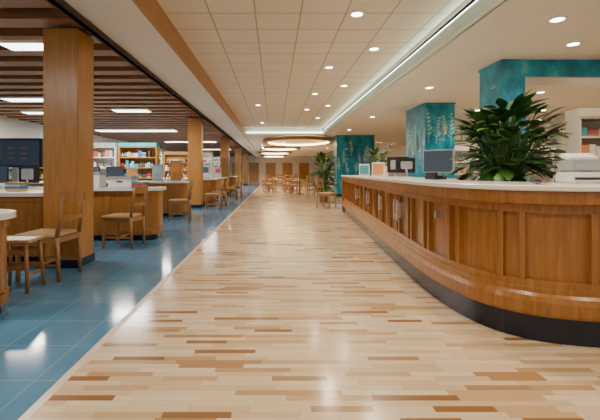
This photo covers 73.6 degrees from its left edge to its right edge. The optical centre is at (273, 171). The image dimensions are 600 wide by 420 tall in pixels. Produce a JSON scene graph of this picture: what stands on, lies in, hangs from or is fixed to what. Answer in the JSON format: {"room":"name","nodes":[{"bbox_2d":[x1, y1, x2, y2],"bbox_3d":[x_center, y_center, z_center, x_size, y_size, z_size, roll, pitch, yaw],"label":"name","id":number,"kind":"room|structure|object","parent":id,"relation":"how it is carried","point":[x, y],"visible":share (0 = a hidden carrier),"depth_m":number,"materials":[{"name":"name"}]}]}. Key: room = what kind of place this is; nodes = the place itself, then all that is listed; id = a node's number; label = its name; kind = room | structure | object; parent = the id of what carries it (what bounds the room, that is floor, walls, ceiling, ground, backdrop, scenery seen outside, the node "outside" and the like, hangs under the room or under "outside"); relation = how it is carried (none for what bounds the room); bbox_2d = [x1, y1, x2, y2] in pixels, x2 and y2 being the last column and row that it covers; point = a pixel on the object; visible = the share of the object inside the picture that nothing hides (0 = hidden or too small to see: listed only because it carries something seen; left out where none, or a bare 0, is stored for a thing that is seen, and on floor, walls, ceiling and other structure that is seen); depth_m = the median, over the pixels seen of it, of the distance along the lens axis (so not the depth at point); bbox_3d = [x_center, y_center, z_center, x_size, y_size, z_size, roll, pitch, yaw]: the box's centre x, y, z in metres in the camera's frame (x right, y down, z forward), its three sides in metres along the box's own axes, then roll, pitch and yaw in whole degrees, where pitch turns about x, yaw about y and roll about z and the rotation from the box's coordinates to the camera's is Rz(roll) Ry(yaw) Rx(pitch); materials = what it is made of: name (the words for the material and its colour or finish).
{"room":"library","nodes":[
{"label":"library","id":0,"kind":"room"},
{"bbox_2d":[23,8,56,8],"bbox_3d":[-5.630,-2.260,23.250,6.740,0.080,49.500,0,0,0],"label":"ceiling","id":1,"kind":"structure","parent":0,"point":[23,8],"depth_m":5.43,"materials":[{"name":"brown wood"}]},
{"bbox_2d":[0,116,173,185],"bbox_3d":[-9.050,-0.550,22.500,0.100,3.500,51.000,0,0,0],"label":"wall","id":2,"kind":"structure","parent":0,"point":[9,127],"depth_m":14.37,"materials":[{"name":"paint"}]},
{"bbox_2d":[0,0,251,155],"bbox_3d":[-5.635,-1.970,22.310,6.730,0.260,47.420,0,0,0],"label":"ceiling","id":3,"kind":"structure","parent":0,"point":[117,83],"depth_m":9.14,"materials":[{"name":"brown wood"}]},
{"bbox_2d":[0,40,42,50],"bbox_3d":[-3.550,-1.995,5.750,0.660,0.410,0.360,0,0,0],"label":"ceiling light panel","id":4,"kind":"object","parent":3,"relation":"in","point":[14,45],"depth_m":5.66,"materials":[{"name":"white plastic"}]},
{"bbox_2d":[0,97,42,101],"bbox_3d":[-6.200,-1.995,10.000,1.060,0.410,0.460,0,0,0],"label":"ceiling light panel","id":5,"kind":"object","parent":3,"relation":"in","point":[12,99],"depth_m":9.87,"materials":[{"name":"white plastic"}]},
{"bbox_2d":[20,110,42,113],"bbox_3d":[-7.000,-1.995,12.200,1.260,0.410,0.360,0,0,0],"label":"ceiling light panel","id":6,"kind":"object","parent":3,"relation":"in","point":[23,111],"depth_m":12.02,"materials":[{"name":"white plastic"}]},
{"bbox_2d":[110,108,151,111],"bbox_3d":[-4.200,-1.995,11.800,1.060,0.410,0.460,0,0,0],"label":"ceiling light panel","id":7,"kind":"object","parent":3,"relation":"in","point":[113,109],"depth_m":11.64,"materials":[{"name":"white plastic"}]},
{"bbox_2d":[94,129,177,131],"bbox_3d":[-6.000,-1.995,17.500,3.460,0.410,0.660,0,0,0],"label":"ceiling light panel","id":8,"kind":"object","parent":3,"relation":"in","point":[101,130],"depth_m":17.25,"materials":[{"name":"white plastic"}]},
{"bbox_2d":[164,141,215,142],"bbox_3d":[-5.000,-1.995,24.000,3.060,0.410,0.660,0,0,0],"label":"ceiling light panel","id":9,"kind":"object","parent":3,"relation":"in","point":[164,141],"depth_m":23.67,"materials":[{"name":"white plastic"}]},
{"bbox_2d":[0,182,262,419],"bbox_3d":[-5.100,1.250,22.500,7.800,0.100,51.000,0,0,0],"label":"floor","id":10,"kind":"structure","parent":0,"point":[45,331],"depth_m":3.68,"materials":[{"name":"blue tile"}]},
{"bbox_2d":[0,209,15,312],"bbox_3d":[-3.600,0.770,3.300,2.800,0.860,0.800,0,0,0],"label":"desk","id":11,"kind":"object","parent":10,"relation":"on","point":[5,214],"visible":1,"depth_m":3.35,"materials":[{"name":"brown wood"}]},
{"bbox_2d":[0,190,42,262],"bbox_3d":[-4.475,0.735,5.625,3.050,0.930,0.950,0,0,0],"label":"desk","id":12,"kind":"object","parent":10,"relation":"on","point":[28,205],"visible":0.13,"depth_m":5.21,"materials":[{"name":"brown wood"}]},
{"bbox_2d":[5,182,28,191],"bbox_3d":[-3.600,0.206,5.600,0.230,0.128,0.160,0,0,3],"label":"book stack","id":13,"kind":"object","parent":12,"relation":"on","point":[10,186],"visible":0.98,"depth_m":5.52,"materials":[{"name":"multicoloured paper"}]},
{"bbox_2d":[0,138,42,181],"bbox_3d":[-5.750,0.225,8.900,1.200,1.950,0.500,0,0,0],"label":"display","id":14,"kind":"object","parent":10,"relation":"on","point":[14,152],"visible":0.71,"depth_m":8.85,"materials":[{"name":"black plastic"}]},
{"bbox_2d":[7,235,45,293],"bbox_3d":[-2.620,0.938,4.100,0.385,0.526,0.342,0,0,-3],"label":"wooden stool","id":15,"kind":"object","parent":10,"relation":"on","point":[13,250],"visible":0.98,"depth_m":4.12,"materials":[{"name":"brown wood"}]},
{"bbox_2d":[39,168,42,180],"bbox_3d":[-6.900,0.140,12.775,1.200,2.120,0.370,0,0,0],"label":"display shelf","id":16,"kind":"object","parent":10,"relation":"on","point":[40,169],"visible":0.02,"depth_m":12.74,"materials":[{"name":"brown wood"}]},
{"bbox_2d":[14,190,85,281],"bbox_3d":[-2.546,0.710,4.598,0.589,0.981,0.500,0,0,3],"label":"wooden chair","id":17,"kind":"object","parent":10,"relation":"on","point":[58,235],"visible":0.92,"depth_m":4.46,"materials":[{"name":"brown wood"}]},
{"bbox_2d":[43,28,94,267],"bbox_3d":[-2.670,-0.300,5.220,0.460,3.000,0.460,0,0,0],"label":"wood column","id":18,"kind":"structure","parent":10,"relation":"on","point":[68,53],"depth_m":5.00,"materials":[{"name":"brown wood"}]},
{"bbox_2d":[0,187,165,240],"bbox_3d":[-4.250,0.740,7.300,4.500,0.920,0.800,0,0,0],"label":"desk","id":19,"kind":"object","parent":10,"relation":"on","point":[107,200],"visible":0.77,"depth_m":6.96,"materials":[{"name":"brown wood"}]},
{"bbox_2d":[0,165,8,186],"bbox_3d":[-5.104,0.081,7.340,0.480,0.401,0.240,0,0,-6],"label":"computer monitor","id":20,"kind":"object","parent":19,"relation":"on","point":[4,169],"visible":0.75,"depth_m":7.30,"materials":[{"name":"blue plastic"}]},
{"bbox_2d":[19,165,38,186],"bbox_3d":[-4.513,0.081,7.312,0.480,0.401,0.240,0,0,20],"label":"computer monitor","id":21,"kind":"object","parent":19,"relation":"on","point":[27,173],"visible":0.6,"depth_m":7.30,"materials":[{"name":"black plastic"}]},
{"bbox_2d":[94,172,106,187],"bbox_3d":[-3.300,0.140,7.299,0.370,0.280,0.322,0,0,0],"label":"storage box","id":22,"kind":"object","parent":19,"relation":"on","point":[99,177],"visible":0.41,"depth_m":7.16,"materials":[{"name":"white plastic"}]},
{"bbox_2d":[107,176,138,187],"bbox_3d":[-2.750,0.180,7.299,0.440,0.200,0.372,0,0,0],"label":"storage box","id":23,"kind":"object","parent":19,"relation":"on","point":[113,181],"visible":0.95,"depth_m":7.12,"materials":[{"name":"white plastic"}]},
{"bbox_2d":[133,182,148,186],"bbox_3d":[-2.400,0.229,7.200,0.226,0.102,0.160,0,0,18],"label":"book stack","id":24,"kind":"object","parent":19,"relation":"on","point":[134,183],"visible":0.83,"depth_m":7.13,"materials":[{"name":"paper"}]},
{"bbox_2d":[94,143,117,180],"bbox_3d":[-5.600,0.140,12.775,1.200,2.120,0.370,0,0,0],"label":"display shelf","id":25,"kind":"object","parent":10,"relation":"on","point":[105,154],"visible":0.11,"depth_m":12.65,"materials":[{"name":"white plastic"}]},
{"bbox_2d":[30,181,188,216],"bbox_3d":[-4.425,0.725,11.000,4.150,0.950,0.800,0,0,0],"label":"desk","id":26,"kind":"object","parent":10,"relation":"on","point":[174,189],"visible":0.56,"depth_m":10.66,"materials":[{"name":"brown wood"}]},
{"bbox_2d":[94,167,99,171],"bbox_3d":[-4.992,0.051,11.039,0.480,0.401,0.240,0,0,11],"label":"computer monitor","id":27,"kind":"object","parent":26,"relation":"on","point":[96,169],"visible":0.09,"depth_m":10.94,"materials":[{"name":"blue plastic"}]},
{"bbox_2d":[106,167,124,177],"bbox_3d":[-4.412,0.051,11.138,0.480,0.401,0.240,0,0,-17],"label":"computer monitor","id":28,"kind":"object","parent":26,"relation":"on","point":[111,171],"visible":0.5,"depth_m":11.08,"materials":[{"name":"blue plastic"}]},
{"bbox_2d":[127,168,138,180],"bbox_3d":[-3.900,0.072,11.000,0.340,0.355,0.160,0,0,0],"label":"display sign","id":29,"kind":"object","parent":26,"relation":"on","point":[130,171],"visible":0.59,"depth_m":10.98,"materials":[{"name":"orange paper"}]},
{"bbox_2d":[151,165,164,180],"bbox_3d":[-3.200,0.024,11.000,0.340,0.452,0.160,0,0,0],"label":"display sign","id":30,"kind":"object","parent":26,"relation":"on","point":[157,170],"visible":0.94,"depth_m":10.98,"materials":[{"name":"white paper"}]},
{"bbox_2d":[169,161,182,180],"bbox_3d":[-2.700,-0.030,11.000,0.340,0.560,0.160,0,0,0],"label":"display sign","id":31,"kind":"object","parent":26,"relation":"on","point":[175,166],"visible":0.94,"depth_m":10.98,"materials":[{"name":"orange paper"}]},
{"bbox_2d":[101,185,147,249],"bbox_3d":[-2.386,0.710,6.447,0.589,0.981,0.500,0,0,6],"label":"wooden chair","id":32,"kind":"object","parent":10,"relation":"on","point":[130,217],"visible":1,"depth_m":6.26,"materials":[{"name":"brown wood"}]},
{"bbox_2d":[118,143,159,180],"bbox_3d":[-4.300,0.140,12.775,1.200,2.120,0.370,0,0,0],"label":"display shelf","id":33,"kind":"object","parent":10,"relation":"on","point":[142,156],"visible":0.33,"depth_m":12.69,"materials":[{"name":"brown wood"}]},
{"bbox_2d":[160,152,163,176],"bbox_3d":[-6.200,0.090,20.175,1.200,2.220,0.370,0,0,0],"label":"display shelf","id":34,"kind":"object","parent":10,"relation":"on","point":[161,153],"visible":0.02,"depth_m":20.23,"materials":[{"name":"white plastic"}]},
{"bbox_2d":[164,152,187,176],"bbox_3d":[-4.900,0.090,20.175,1.200,2.220,0.370,0,0,0],"label":"display shelf","id":35,"kind":"object","parent":10,"relation":"on","point":[168,156],"visible":0.3,"depth_m":20.05,"materials":[{"name":"brown wood"}]},
{"bbox_2d":[168,181,192,220],"bbox_3d":[-2.316,0.710,10.003,0.589,0.981,0.500,0,0,-6],"label":"wooden chair","id":36,"kind":"object","parent":10,"relation":"on","point":[187,201],"visible":1,"depth_m":9.79,"materials":[{"name":"brown wood"}]},
{"bbox_2d":[163,178,217,203],"bbox_3d":[-4.325,0.725,15.250,4.350,0.950,0.900,0,0,0],"label":"desk","id":37,"kind":"object","parent":10,"relation":"on","point":[209,185],"visible":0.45,"depth_m":14.86,"materials":[{"name":"brown wood"}]},
{"bbox_2d":[203,166,209,178],"bbox_3d":[-2.600,0.005,15.200,0.340,0.489,0.160,0,0,0],"label":"display sign","id":38,"kind":"object","parent":37,"relation":"on","point":[206,169],"visible":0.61,"depth_m":15.18,"materials":[{"name":"white paper"}]},
{"bbox_2d":[163,177,227,197],"bbox_3d":[-4.325,0.725,18.650,4.350,0.950,0.900,0,0,0],"label":"desk","id":39,"kind":"object","parent":10,"relation":"on","point":[219,178],"visible":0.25,"depth_m":18.26,"materials":[{"name":"brown wood"}]},
{"bbox_2d":[215,167,220,176],"bbox_3d":[-2.600,0.019,18.600,0.340,0.462,0.160,0,0,0],"label":"display sign","id":40,"kind":"object","parent":39,"relation":"on","point":[217,169],"visible":0.9,"depth_m":18.58,"materials":[{"name":"white paper"}]},
{"bbox_2d":[188,118,203,207],"bbox_3d":[-2.670,-0.300,13.620,0.460,3.000,0.460,0,0,0],"label":"wood column","id":41,"kind":"structure","parent":10,"relation":"on","point":[195,125],"depth_m":13.40,"materials":[{"name":"brown wood"}]},
{"bbox_2d":[203,152,212,176],"bbox_3d":[-3.700,0.090,20.175,1.200,2.220,0.370,0,0,0],"label":"display shelf","id":42,"kind":"object","parent":10,"relation":"on","point":[207,156],"visible":0.09,"depth_m":20.16,"materials":[{"name":"white plastic"}]},
{"bbox_2d":[205,179,223,209],"bbox_3d":[-1.915,0.710,12.900,0.589,0.981,0.500,0,0,0],"label":"wooden chair","id":43,"kind":"object","parent":10,"relation":"on","point":[219,194],"visible":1,"depth_m":12.67,"materials":[{"name":"brown wood"}]},
{"bbox_2d":[213,157,219,175],"bbox_3d":[-3.700,0.090,27.175,1.200,2.220,0.370,0,0,0],"label":"display shelf","id":44,"kind":"object","parent":10,"relation":"on","point":[216,160],"visible":0.12,"depth_m":27.17,"materials":[{"name":"white plastic"}]},
{"bbox_2d":[211,178,227,205],"bbox_3d":[-1.916,0.710,14.207,0.589,0.981,0.500,0,0,-11],"label":"wooden chair","id":45,"kind":"object","parent":10,"relation":"on","point":[226,183],"visible":0.94,"depth_m":14.02,"materials":[{"name":"brown wood"}]},
{"bbox_2d":[220,139,229,193],"bbox_3d":[-2.670,-0.300,21.720,0.460,3.000,0.460,0,0,0],"label":"wood column","id":46,"kind":"structure","parent":10,"relation":"on","point":[224,143],"depth_m":21.50,"materials":[{"name":"brown wood"}]},
{"bbox_2d":[213,176,237,192],"bbox_3d":[-4.325,0.725,23.500,4.350,0.950,1.000,0,0,0],"label":"desk","id":47,"kind":"object","parent":10,"relation":"on","point":[232,179],"visible":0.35,"depth_m":23.07,"materials":[{"name":"brown wood"}]},
{"bbox_2d":[226,177,238,199],"bbox_3d":[-1.815,0.710,17.300,0.589,0.981,0.500,0,0,0],"label":"wooden chair","id":48,"kind":"object","parent":10,"relation":"on","point":[235,188],"visible":0.72,"depth_m":17.07,"materials":[{"name":"brown wood"}]},
{"bbox_2d":[231,176,242,194],"bbox_3d":[-1.865,0.710,20.300,0.589,0.981,0.500,0,0,0],"label":"wooden chair","id":49,"kind":"object","parent":10,"relation":"on","point":[240,185],"visible":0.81,"depth_m":20.07,"materials":[{"name":"brown wood"}]},
{"bbox_2d":[235,148,240,184],"bbox_3d":[-2.670,-0.300,29.720,0.460,3.000,0.460,0,0,0],"label":"wood column","id":50,"kind":"structure","parent":10,"relation":"on","point":[237,150],"depth_m":29.50,"materials":[{"name":"brown wood"}]},
{"bbox_2d":[243,153,247,184],"bbox_3d":[-2.670,-0.300,37.720,0.460,3.000,0.460,0,0,0],"label":"wood column","id":51,"kind":"structure","parent":10,"relation":"on","point":[245,155],"depth_m":37.50,"materials":[{"name":"brown wood"}]},
{"bbox_2d":[64,0,260,156],"bbox_3d":[-1.840,-2.000,23.250,0.720,0.400,49.500,0,0,0],"label":"ceiling soffit","id":52,"kind":"structure","parent":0,"point":[122,21],"depth_m":5.92,"materials":[{"name":"beige paint"}]},
{"bbox_2d":[46,0,255,157],"bbox_3d":[-2.230,-1.825,23.250,0.060,0.250,49.500,0,0,0],"label":"trim","id":53,"kind":"structure","parent":52,"relation":"attached to","point":[63,6],"depth_m":5.69,"materials":[{"name":"metal"}]},
{"bbox_2d":[213,156,333,181],"bbox_3d":[0.000,-0.550,48.050,18.200,3.500,0.100,0,0,0],"label":"wall","id":54,"kind":"structure","parent":0,"point":[262,161],"depth_m":48.01,"materials":[{"name":"paint"}]},
{"bbox_2d":[232,163,308,181],"bbox_3d":[-1.400,0.050,47.970,11.200,2.300,0.060,0,0,0],"label":"doors","id":55,"kind":"structure","parent":54,"relation":"attached to","point":[253,167],"depth_m":47.93,"materials":[{"name":"brown wood"}]},
{"bbox_2d":[244,128,322,156],"bbox_3d":[0.445,-2.000,33.500,3.770,0.400,29.000,0,0,0],"label":"ceiling lowered","id":56,"kind":"structure","parent":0,"point":[256,139],"depth_m":19.73,"materials":[{"name":"beige paint"}]},
{"bbox_2d":[156,0,463,127],"bbox_3d":[0.435,-2.150,8.750,3.790,0.100,20.500,0,0,0],"label":"ceiling","id":57,"kind":"structure","parent":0,"point":[272,54],"depth_m":6.69,"materials":[{"name":"white tile"}]},
{"bbox_2d":[132,0,260,155],"bbox_3d":[-1.460,-1.942,23.250,0.040,0.315,49.500,0,0,0],"label":"trim","id":58,"kind":"structure","parent":57,"relation":"attached to","point":[150,9],"depth_m":6.16,"materials":[{"name":"brown wood"}]},
{"bbox_2d":[349,10,364,16],"bbox_3d":[1.100,-2.092,5.300,0.210,0.016,0.210,0,0,0],"label":"recessed light","id":59,"kind":"object","parent":57,"relation":"in","point":[358,13],"visible":1,"depth_m":5.27,"materials":[{"name":"white plastic"}]},
{"bbox_2d":[368,47,379,50],"bbox_3d":[1.700,-2.092,6.800,0.210,0.016,0.210,0,0,0],"label":"recessed light","id":60,"kind":"object","parent":57,"relation":"in","point":[369,48],"visible":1,"depth_m":6.76,"materials":[{"name":"white plastic"}]},
{"bbox_2d":[29,182,599,419],"bbox_3d":[3.900,1.250,22.500,10.200,0.100,51.000,0,0,0],"label":"floor","id":61,"kind":"structure","parent":0,"point":[289,310],"depth_m":2.73,"materials":[{"name":"brown wood"}]},
{"bbox_2d":[18,183,262,419],"bbox_3d":[-1.215,1.224,22.500,0.050,0.052,51.000,0,0,0],"label":"trim","id":62,"kind":"structure","parent":61,"relation":"attached to","point":[31,411],"depth_m":2.75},
{"bbox_2d":[263,176,273,191],"bbox_3d":[-0.344,0.710,24.610,0.500,0.981,0.589,0,0,-36],"label":"wooden chair","id":63,"kind":"object","parent":61,"relation":"on","point":[263,176],"visible":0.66,"depth_m":24.61,"materials":[{"name":"brown wood"}]},
{"bbox_2d":[265,176,275,192],"bbox_3d":[-0.202,0.710,23.309,0.500,0.981,0.589,0,0,24],"label":"wooden chair","id":64,"kind":"object","parent":61,"relation":"on","point":[272,184],"visible":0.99,"depth_m":23.15,"materials":[{"name":"brown wood"}]},
{"bbox_2d":[285,176,296,193],"bbox_3d":[0.956,0.710,22.610,0.500,0.981,0.589,0,0,-36],"label":"wooden chair","id":65,"kind":"object","parent":61,"relation":"on","point":[285,176],"visible":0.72,"depth_m":22.62,"materials":[{"name":"brown wood"}]},
{"bbox_2d":[289,176,300,194],"bbox_3d":[1.098,0.710,21.309,0.500,0.981,0.589,0,0,24],"label":"wooden chair","id":66,"kind":"object","parent":61,"relation":"on","point":[297,185],"visible":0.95,"depth_m":21.16,"materials":[{"name":"brown wood"}]},
{"bbox_2d":[291,180,307,193],"bbox_3d":[1.400,0.823,22.000,0.900,0.755,0.900,0,0,0],"label":"cafe table","id":67,"kind":"object","parent":61,"relation":"on","point":[291,180],"visible":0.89,"depth_m":21.83,"materials":[{"name":"brown wood"}]},
{"bbox_2d":[300,175,308,189],"bbox_3d":[2.039,0.710,27.150,0.589,0.981,0.500,0,0,-11],"label":"wooden chair","id":68,"kind":"object","parent":61,"relation":"on","point":[301,183],"visible":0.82,"depth_m":26.93,"materials":[{"name":"brown wood"}]},
{"bbox_2d":[306,176,317,193],"bbox_3d":[2.139,0.710,22.150,0.589,0.981,0.500,0,0,-11],"label":"wooden chair","id":69,"kind":"object","parent":61,"relation":"on","point":[309,185],"visible":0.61,"depth_m":21.95,"materials":[{"name":"brown wood"}]},
{"bbox_2d":[310,151,339,201],"bbox_3d":[1.988,0.191,15.883,1.323,2.019,1.363,0,0,0],"label":"potted palm","id":70,"kind":"object","parent":61,"relation":"on","point":[321,155],"visible":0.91,"depth_m":15.74,"materials":[{"name":"plant"}]},
{"bbox_2d":[315,178,336,208],"bbox_3d":[1.722,0.710,13.320,0.589,0.981,0.500,0,0,36],"label":"wooden chair","id":71,"kind":"object","parent":61,"relation":"on","point":[323,193],"visible":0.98,"depth_m":13.27,"materials":[{"name":"brown wood"}]},
{"bbox_2d":[333,135,374,196],"bbox_3d":[3.975,-0.300,19.950,1.890,3.000,0.940,0,0,0],"label":"column","id":72,"kind":"structure","parent":61,"relation":"on","point":[349,150],"depth_m":19.50,"materials":[{"name":"teal paint"}]},
{"bbox_2d":[405,103,455,178],"bbox_3d":[4.308,-0.300,11.150,0.824,3.000,1.540,0,0,0],"label":"column","id":73,"kind":"structure","parent":61,"relation":"on","point":[429,126],"depth_m":10.40,"materials":[{"name":"teal paint"}]},
{"bbox_2d":[455,146,477,179],"bbox_3d":[5.900,0.190,12.775,1.050,2.020,0.370,0,0,0],"label":"display shelf","id":74,"kind":"object","parent":61,"relation":"on","point":[459,150],"visible":0.15,"depth_m":12.70,"materials":[{"name":"white plastic"}]},
{"bbox_2d":[341,175,599,347],"bbox_3d":[3.308,0.646,7.327,3.733,1.108,9.468,0,0,0],"label":"reception counter","id":75,"kind":"object","parent":61,"relation":"on","point":[520,259],"depth_m":2.99,"materials":[{"name":"brown wood"}]},
{"bbox_2d":[359,164,369,174],"bbox_3d":[2.100,-0.047,9.300,0.240,0.278,0.100,0,0,11],"label":"stand","id":76,"kind":"object","parent":75,"relation":"on","point":[364,169],"visible":1,"depth_m":9.29,"materials":[{"name":"white plastic"}]},
{"bbox_2d":[363,147,387,168],"bbox_3d":[2.627,-0.290,10.292,0.746,0.764,0.746,0,0,0],"label":"potted plant","id":77,"kind":"object","parent":75,"relation":"on","point":[371,151],"visible":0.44,"depth_m":10.26,"materials":[{"name":"green plant"}]},
{"bbox_2d":[371,162,384,176],"bbox_3d":[1.980,-0.047,7.600,0.240,0.278,0.100,0,0,23],"label":"stand","id":78,"kind":"object","parent":75,"relation":"on","point":[378,168],"visible":1,"depth_m":7.59,"materials":[{"name":"white plastic"}]},
{"bbox_2d":[376,142,394,161],"bbox_3d":[2.427,-0.289,8.900,0.495,0.761,0.501,0,0,0],"label":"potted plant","id":79,"kind":"object","parent":75,"relation":"on","point":[383,152],"visible":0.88,"depth_m":8.84,"materials":[{"name":"green plant"}]},
{"bbox_2d":[385,164,391,176],"bbox_3d":[2.303,-0.038,8.204,0.180,0.260,0.330,0,0,33],"label":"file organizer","id":80,"kind":"object","parent":75,"relation":"on","point":[387,174],"visible":0.24,"depth_m":8.07,"materials":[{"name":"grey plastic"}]},
{"bbox_2d":[387,157,408,176],"bbox_3d":[2.323,-0.098,7.571,0.420,0.381,0.240,0,0,42],"label":"computer monitor","id":81,"kind":"object","parent":75,"relation":"on","point":[390,160],"visible":0.47,"depth_m":7.65,"materials":[{"name":"black plastic"}]},
{"bbox_2d":[395,158,414,177],"bbox_3d":[2.210,-0.072,6.661,0.360,0.331,0.240,0,0,-15],"label":"computer monitor","id":82,"kind":"object","parent":75,"relation":"on","point":[402,165],"visible":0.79,"depth_m":6.66,"materials":[{"name":"black plastic"}]},
{"bbox_2d":[425,173,446,179],"bbox_3d":[2.000,0.050,4.950,0.180,0.085,0.200,0,0,-17],"label":"desk telephone","id":83,"kind":"object","parent":75,"relation":"on","point":[433,176],"visible":1,"depth_m":4.87,"materials":[{"name":"black plastic"}]},
{"bbox_2d":[423,149,454,178],"bbox_3d":[2.287,-0.107,5.529,0.420,0.401,0.240,0,0,43],"label":"computer monitor","id":84,"kind":"object","parent":75,"relation":"on","point":[434,161],"visible":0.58,"depth_m":5.48,"materials":[{"name":"grey plastic"}]},
{"bbox_2d":[555,153,599,183],"bbox_3d":[2.561,-0.035,3.307,0.320,0.253,0.284,0,0,9],"label":"printer","id":85,"kind":"object","parent":75,"relation":"on","point":[580,168],"visible":1,"depth_m":3.21,"materials":[{"name":"white plastic"}]},
{"bbox_2d":[478,59,526,177],"bbox_3d":[3.835,-0.300,6.750,0.410,3.000,0.740,0,0,0],"label":"column","id":86,"kind":"structure","parent":61,"relation":"on","point":[504,79],"depth_m":6.40,"materials":[{"name":"teal paint"}]},
{"bbox_2d":[525,146,553,181],"bbox_3d":[8.300,0.190,12.775,1.050,2.020,0.370,0,0,0],"label":"display shelf","id":87,"kind":"object","parent":61,"relation":"on","point":[531,178],"visible":0.11,"depth_m":12.77,"materials":[{"name":"white plastic"}]},
{"bbox_2d":[565,108,599,160],"bbox_3d":[4.926,0.140,5.873,1.000,2.120,0.370,0,0,9],"label":"display shelf","id":88,"kind":"object","parent":61,"relation":"on","point":[584,127],"visible":0.17,"depth_m":5.82,"materials":[{"name":"laminate"}]},
{"bbox_3d":[2.500,0.700,4.300,0.340,1.000,0.340,0,0,0],"label":"plant stand","id":89,"kind":"object","parent":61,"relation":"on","visible":0},
{"bbox_2d":[442,88,572,181],"bbox_3d":[2.486,-0.334,4.326,1.200,1.068,1.243,0,0,0],"label":"potted plant","id":90,"kind":"object","parent":89,"relation":"on","point":[504,150],"visible":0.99,"depth_m":4.12,"materials":[{"name":"green plant"}]},
{"bbox_2d":[294,0,599,156],"bbox_3d":[5.665,-2.000,23.250,6.670,0.400,49.500,0,0,0],"label":"ceiling","id":91,"kind":"structure","parent":0,"point":[488,32],"depth_m":6.46,"materials":[{"name":"beige paint"}]},
{"bbox_2d":[261,155,286,157],"bbox_3d":[0.000,-1.680,41.000,2.600,0.240,4.400,0,0,0],"label":"ceiling light","id":92,"kind":"object","parent":91,"relation":"attached to","point":[269,156],"visible":0.91,"depth_m":40.52,"materials":[{"name":"brown wood"}]},
{"bbox_2d":[259,151,291,154],"bbox_3d":[0.100,-1.680,34.000,2.800,0.240,4.400,0,0,0],"label":"ceiling light","id":93,"kind":"object","parent":91,"relation":"attached to","point":[260,152],"visible":0.97,"depth_m":32.90,"materials":[{"name":"brown wood"}]},
{"bbox_2d":[260,146,300,150],"bbox_3d":[0.450,-1.690,28.000,2.800,0.220,4.000,0,0,0],"label":"ceiling light","id":94,"kind":"object","parent":91,"relation":"attached to","point":[267,148],"visible":0.97,"depth_m":27.21,"materials":[{"name":"brown wood"}]},
{"bbox_2d":[246,132,322,132],"bbox_3d":[0.500,-1.875,18.920,3.600,0.030,0.040,0,0,0],"label":"recessed light","id":95,"kind":"object","parent":91,"relation":"in","point":[246,132],"visible":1,"depth_m":18.90,"materials":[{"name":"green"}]},
{"bbox_2d":[263,136,333,146],"bbox_3d":[1.350,-1.700,22.200,3.900,0.200,5.800,0,0,0],"label":"ceiling light","id":96,"kind":"object","parent":91,"relation":"attached to","point":[328,140],"visible":0.98,"depth_m":20.54,"materials":[{"name":"brown wood"}]},
{"bbox_2d":[324,0,477,129],"bbox_3d":[2.380,-1.985,8.750,0.050,0.030,20.300,0,0,0],"label":"recessed light","id":97,"kind":"object","parent":91,"relation":"in","point":[476,0],"visible":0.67,"depth_m":6.39,"materials":[{"name":"white"}]},
{"bbox_2d":[547,15,567,22],"bbox_3d":[3.330,-1.792,4.700,0.210,0.016,0.210,0,0,0],"label":"recessed light","id":98,"kind":"object","parent":91,"relation":"in","point":[555,19],"visible":1,"depth_m":4.68,"materials":[{"name":"white plastic"}]},
{"bbox_2d":[525,60,599,84],"bbox_3d":[6.510,-1.650,6.650,4.980,0.300,0.520,0,0,0],"label":"beam","id":99,"kind":"structure","parent":91,"relation":"attached to","point":[537,72],"depth_m":6.40,"materials":[{"name":"paint"}]},
{"bbox_2d":[564,41,582,46],"bbox_3d":[4.190,-1.792,5.600,0.210,0.016,0.210,0,0,0],"label":"recessed light","id":100,"kind":"object","parent":91,"relation":"in","point":[574,43],"visible":1,"depth_m":5.57,"materials":[{"name":"white plastic"}]},
{"bbox_2d":[376,107,599,181],"bbox_3d":[9.050,-0.550,22.500,0.100,3.500,51.000,0,0,0],"label":"wall","id":101,"kind":"structure","parent":0,"point":[399,151],"depth_m":12.84,"materials":[{"name":"paint"}]},
{"bbox_2d":[455,117,550,172],"bbox_3d":[7.050,-0.300,13.075,3.900,3.000,0.150,0,0,0],"label":"wall partition","id":102,"kind":"structure","parent":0,"point":[457,123],"depth_m":13.00,"materials":[{"name":"paint"}]}
]}

